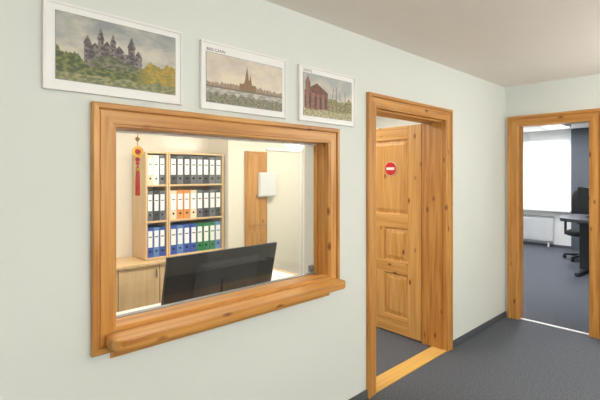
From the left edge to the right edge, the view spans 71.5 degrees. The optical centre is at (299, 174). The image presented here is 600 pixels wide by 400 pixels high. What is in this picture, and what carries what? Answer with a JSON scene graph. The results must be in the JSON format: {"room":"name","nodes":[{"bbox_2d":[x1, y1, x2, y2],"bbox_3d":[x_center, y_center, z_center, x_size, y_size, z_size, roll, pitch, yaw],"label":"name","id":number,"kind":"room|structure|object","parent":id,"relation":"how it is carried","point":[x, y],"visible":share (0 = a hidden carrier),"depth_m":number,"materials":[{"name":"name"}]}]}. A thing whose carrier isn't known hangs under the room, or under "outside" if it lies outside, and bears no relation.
{"room":"office hallway","nodes":[
{"label":"office hallway","id":0,"kind":"room"},
{"bbox_2d":[116,132,209,257],"bbox_3d":[-2.155,0.285,4.077,6.820,2.430,0.100,0,0,-43],"label":"wall","id":1,"kind":"structure","parent":0,"point":[125,142],"depth_m":4.36,"materials":[{"name":"beige paint"}]},
{"bbox_2d":[0,0,504,399],"bbox_3d":[-0.386,0.285,2.185,6.820,2.430,0.220,0,0,-43],"label":"wall","id":2,"kind":"structure","parent":0,"point":[315,349],"depth_m":2.01,"materials":[{"name":"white paint"}]},
{"bbox_2d":[42,0,182,104],"bbox_3d":[-0.734,-0.478,1.697,0.546,0.327,0.017,0,0,-43],"label":"picture","id":3,"kind":"object","parent":2,"relation":"attached to","point":[85,50],"visible":1,"depth_m":1.66,"materials":[{"name":"paper"}]},
{"bbox_2d":[91,101,339,357],"bbox_3d":[-0.284,0.210,2.111,1.438,0.992,0.028,0,0,-43],"label":"window frame","id":4,"kind":"structure","parent":2,"relation":"attached to","point":[105,117],"depth_m":1.72,"materials":[{"name":"brown wood"}]},
{"bbox_2d":[110,128,328,357],"bbox_3d":[-0.331,0.262,2.164,1.296,0.956,0.115,0,0,-43],"label":"lining","id":5,"kind":"object","parent":2,"relation":"attached to","point":[320,149],"visible":0.38,"depth_m":2.40,"materials":[{"name":"brown wood"}]},
{"bbox_2d":[116,130,315,317],"bbox_3d":[-0.362,0.210,2.194,1.252,0.806,0.028,0,0,-43],"label":"sliding track","id":6,"kind":"object","parent":5,"relation":"attached to","point":[119,131],"visible":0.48,"depth_m":2.08,"materials":[{"name":"grey metal"}]},
{"bbox_2d":[132,134,142,195],"bbox_3d":[-0.754,-0.060,1.937,0.052,0.310,0.024,0,0,-43],"label":"charm","id":7,"kind":"object","parent":6,"relation":"hanging from","point":[137,151],"visible":1,"depth_m":1.93,"materials":[{"name":"red fabric"}]},
{"bbox_2d":[308,265,313,271],"bbox_3d":[0.073,0.580,2.583,0.035,0.040,0.031,0,0,-43],"label":"latch","id":8,"kind":"object","parent":6,"relation":"attached to","point":[310,267],"visible":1,"depth_m":2.57,"materials":[{"name":"grey metal"}]},
{"bbox_3d":[-0.393,0.211,2.160,1.134,0.793,0.004,0,0,-43],"label":"glass pane","id":9,"kind":"object","parent":6,"relation":"in","visible":0},
{"bbox_2d":[303,145,303,274],"bbox_3d":[0.021,0.211,2.547,0.004,0.793,0.005,0,0,-43],"label":"glass edge","id":10,"kind":"object","parent":9,"relation":"attached to","point":[303,145],"visible":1,"depth_m":2.54,"materials":[{"name":"white glass"}]},
{"bbox_2d":[105,278,344,350],"bbox_3d":[-0.246,0.652,2.074,1.350,0.040,0.130,0,0,-43],"label":"ledge","id":11,"kind":"object","parent":2,"relation":"attached to","point":[127,339],"visible":1,"depth_m":1.89,"materials":[{"name":"brown wood"}]},
{"bbox_2d":[200,39,286,118],"bbox_3d":[-0.273,-0.473,2.128,0.528,0.323,0.017,0,0,-43],"label":"picture","id":12,"kind":"object","parent":2,"relation":"attached to","point":[232,79],"visible":1,"depth_m":2.10,"materials":[{"name":"paper"}]},
{"bbox_2d":[206,51,281,111],"bbox_3d":[-0.271,-0.466,2.126,0.472,0.239,0.001,0,0,-43],"label":"print","id":13,"kind":"object","parent":12,"relation":"attached to","point":[233,81],"depth_m":2.11},
{"bbox_2d":[298,64,354,126],"bbox_3d":[0.173,-0.472,2.544,0.496,0.320,0.017,0,0,-43],"label":"picture","id":14,"kind":"object","parent":2,"relation":"attached to","point":[326,97],"visible":1,"depth_m":2.52,"materials":[{"name":"paper"}]},
{"bbox_2d":[303,72,351,120],"bbox_3d":[0.176,-0.470,2.542,0.428,0.244,0.001,0,0,-43],"label":"print","id":15,"kind":"object","parent":14,"relation":"attached to","point":[326,97],"depth_m":2.53},
{"bbox_2d":[366,92,452,398],"bbox_3d":[0.883,0.470,3.202,1.172,2.059,0.028,0,0,-43],"label":"door frame","id":16,"kind":"structure","parent":2,"relation":"attached to","point":[373,100],"depth_m":2.84,"materials":[{"name":"brown wood"}]},
{"bbox_2d":[376,108,444,349],"bbox_3d":[0.803,0.502,3.297,1.043,1.995,0.220,0,0,-43],"label":"lining","id":17,"kind":"object","parent":2,"relation":"attached to","point":[433,130],"visible":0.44,"depth_m":3.60,"materials":[{"name":"brown wood"}]},
{"bbox_2d":[376,124,421,340],"bbox_3d":[0.799,0.516,4.072,0.042,1.943,0.900,0,0,-42],"label":"door","id":18,"kind":"structure","parent":17,"relation":"attached to","point":[398,195],"depth_m":3.90,"materials":[{"name":"brown wood"}]},
{"bbox_2d":[385,162,396,175],"bbox_3d":[0.862,-0.060,3.968,0.011,0.132,0.132,0,0,-42],"label":"no entry sign","id":19,"kind":"object","parent":18,"relation":"attached to","point":[390,168],"visible":1,"depth_m":3.96,"materials":[{"name":"red paint"}]},
{"bbox_2d":[348,311,505,399],"bbox_3d":[-0.307,1.472,2.100,6.820,0.055,0.013,0,0,-43],"label":"baseboard","id":20,"kind":"structure","parent":2,"relation":"attached to","point":[363,395],"depth_m":3.83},
{"bbox_2d":[210,139,304,273],"bbox_3d":[-0.220,0.285,5.544,1.990,2.430,0.400,0,0,-43],"label":"wall","id":21,"kind":"structure","parent":0,"point":[282,208],"depth_m":5.20,"materials":[{"name":"beige paint"}]},
{"bbox_2d":[245,151,266,245],"bbox_3d":[-0.520,0.610,4.964,0.320,1.780,0.032,0,0,-43],"label":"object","id":22,"kind":"structure","parent":21,"relation":"in","point":[255,162],"depth_m":4.93,"materials":[{"name":"brown wood"}]},
{"bbox_2d":[258,172,275,196],"bbox_3d":[-0.392,0.115,5.032,0.260,0.290,0.040,0,0,-43],"label":"switch box","id":23,"kind":"object","parent":22,"relation":"attached to","point":[266,182],"visible":1,"depth_m":5.00,"materials":[{"name":"white plastic"}]},
{"bbox_2d":[266,148,300,274],"bbox_3d":[-0.200,0.585,5.278,0.573,1.830,0.014,0,0,-43],"label":"trim","id":24,"kind":"structure","parent":21,"relation":"attached to","point":[268,149],"depth_m":5.46,"materials":[{"name":"white paint"}]},
{"bbox_2d":[265,0,599,131],"bbox_3d":[2.011,-0.980,3.523,12.150,0.100,6.600,0,0,-43],"label":"ceiling","id":25,"kind":"structure","parent":0,"point":[504,43],"depth_m":2.68,"materials":[{"name":"paint"}]},
{"bbox_2d":[365,244,599,399],"bbox_3d":[2.011,1.550,3.523,12.150,0.100,6.600,0,0,-43],"label":"floor","id":26,"kind":"structure","parent":0,"point":[509,359],"depth_m":3.52,"materials":[{"name":"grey carpet"}]},
{"bbox_2d":[116,256,165,311],"bbox_3d":[-1.524,1.175,4.266,1.600,0.650,0.455,0,0,-43],"label":"base cabinet","id":27,"kind":"object","parent":26,"relation":"on","point":[139,282],"visible":0.25,"depth_m":3.99,"materials":[{"name":"brown wood"}]},
{"bbox_2d":[133,151,223,259],"bbox_3d":[-1.310,0.305,4.549,0.900,1.080,0.335,0,0,-43],"label":"bookcase","id":28,"kind":"object","parent":27,"relation":"on","point":[140,222],"visible":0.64,"depth_m":4.29,"materials":[{"name":"brown wood"}]},
{"bbox_2d":[147,155,220,257],"bbox_3d":[-1.299,0.310,4.535,0.852,1.033,0.280,0,0,-43],"label":"binders","id":29,"kind":"object","parent":28,"relation":"on","point":[186,236],"visible":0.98,"depth_m":4.43,"materials":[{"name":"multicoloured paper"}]},
{"bbox_2d":[116,268,298,314],"bbox_3d":[-0.901,1.124,2.604,2.039,0.752,1.065,0,0,-43],"label":"reception desk","id":30,"kind":"object","parent":26,"relation":"on","point":[277,273],"visible":0.06,"depth_m":3.07,"materials":[{"name":"white laminate"}]},
{"bbox_2d":[161,242,276,304],"bbox_3d":[-0.447,0.594,2.464,0.743,0.320,0.190,0,0,-43],"label":"computer monitor","id":31,"kind":"object","parent":30,"relation":"on","point":[189,276],"visible":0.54,"depth_m":2.39,"materials":[{"name":"black plastic"}]},
{"bbox_2d":[376,346,445,392],"bbox_3d":[0.840,1.494,3.249,0.980,0.012,0.130,0,0,-43],"label":"threshold","id":32,"kind":"object","parent":26,"relation":"on","point":[394,374],"visible":0.76,"depth_m":3.22,"materials":[{"name":"brown wood"}]},
{"bbox_2d":[523,214,554,246],"bbox_3d":[4.849,1.180,9.064,0.095,0.640,1.190,0,0,-43],"label":"radiator","id":33,"kind":"object","parent":26,"relation":"on","point":[535,227],"visible":0.49,"depth_m":8.80,"materials":[{"name":"metal"}]},
{"bbox_2d":[520,318,588,334],"bbox_3d":[2.511,1.496,4.131,0.030,0.008,0.612,0,0,-43],"label":"threshold strip","id":34,"kind":"object","parent":26,"relation":"on","point":[520,318],"visible":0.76,"depth_m":4.11,"materials":[{"name":"white metal"}]},
{"bbox_2d":[560,214,588,276],"bbox_3d":[4.717,1.075,6.120,1.050,0.850,1.500,0,0,-43],"label":"office desk","id":35,"kind":"object","parent":26,"relation":"on","point":[583,221],"visible":0.56,"depth_m":6.38,"materials":[{"name":"grey metal"}]},
{"bbox_2d":[578,186,588,217],"bbox_3d":[4.551,0.414,6.363,0.220,0.469,0.520,0,0,-43],"label":"computer monitor","id":36,"kind":"object","parent":35,"relation":"on","point":[583,192],"visible":0.46,"depth_m":6.46,"materials":[{"name":"black plastic"}]},
{"bbox_2d":[563,189,588,261],"bbox_3d":[4.966,0.870,7.319,0.588,1.260,0.622,0,0,-43],"label":"office chair","id":37,"kind":"object","parent":26,"relation":"on","point":[574,207],"visible":0.31,"depth_m":7.49,"materials":[{"name":"black plastic"}]},
{"bbox_2d":[376,74,599,315],"bbox_3d":[2.599,0.285,4.073,0.120,2.430,6.600,0,0,-43],"label":"wall","id":38,"kind":"structure","parent":0,"point":[582,92],"depth_m":4.16,"materials":[{"name":"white paint"}]},
{"bbox_2d":[507,108,599,338],"bbox_3d":[2.475,0.445,4.097,0.028,2.110,0.832,0,0,-43],"label":"door frame","id":39,"kind":"structure","parent":38,"relation":"attached to","point":[591,115],"depth_m":3.99,"materials":[{"name":"brown wood"}]},
{"bbox_2d":[519,121,588,318],"bbox_3d":[2.529,0.485,4.148,0.120,2.030,0.672,0,0,-43],"label":"lining","id":40,"kind":"object","parent":38,"relation":"attached to","point":[520,128],"visible":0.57,"depth_m":4.36,"materials":[{"name":"brown wood"}]},
{"bbox_2d":[523,129,570,245],"bbox_3d":[4.858,0.285,9.264,0.150,2.430,2.100,0,0,-43],"label":"wall","id":41,"kind":"structure","parent":0,"point":[560,238],"depth_m":8.65,"materials":[{"name":"white paint"}]},
{"bbox_2d":[523,140,568,208],"bbox_3d":[4.975,-0.007,9.038,0.003,1.415,1.480,0,0,-43],"label":"roller blind","id":42,"kind":"object","parent":41,"relation":"attached to","point":[545,163],"visible":0.64,"depth_m":8.80,"materials":[{"name":"fabric"}]},
{"bbox_2d":[523,140,568,209],"bbox_3d":[5.022,0.000,9.082,0.060,1.440,1.490,0,0,-43],"label":"frame","id":43,"kind":"object","parent":41,"relation":"attached to","point":[556,140],"visible":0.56,"depth_m":8.83,"materials":[{"name":"white paint"}]},
{"bbox_2d":[523,241,570,248],"bbox_3d":[4.828,1.472,9.175,0.015,0.055,1.990,0,0,-43],"label":"baseboard","id":44,"kind":"structure","parent":41,"relation":"attached to","point":[524,242],"depth_m":8.79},
{"bbox_2d":[523,208,570,212],"bbox_3d":[4.923,0.740,8.996,0.120,0.030,1.580,0,0,-43],"label":"sill","id":45,"kind":"structure","parent":41,"relation":"attached to","point":[523,208],"depth_m":8.71,"materials":[{"name":"white paint"}]},
{"bbox_2d":[541,124,570,128],"bbox_3d":[4.497,-0.907,7.490,1.240,0.045,0.340,0,0,-43],"label":"ceiling light","id":46,"kind":"object","parent":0,"point":[566,125],"depth_m":7.63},
{"bbox_2d":[571,127,588,249],"bbox_3d":[7.075,0.285,6.819,0.250,2.430,4.500,0,0,-43],"label":"wall","id":47,"kind":"structure","parent":0,"point":[579,136],"depth_m":8.29,"materials":[{"name":"paint"}]}
]}

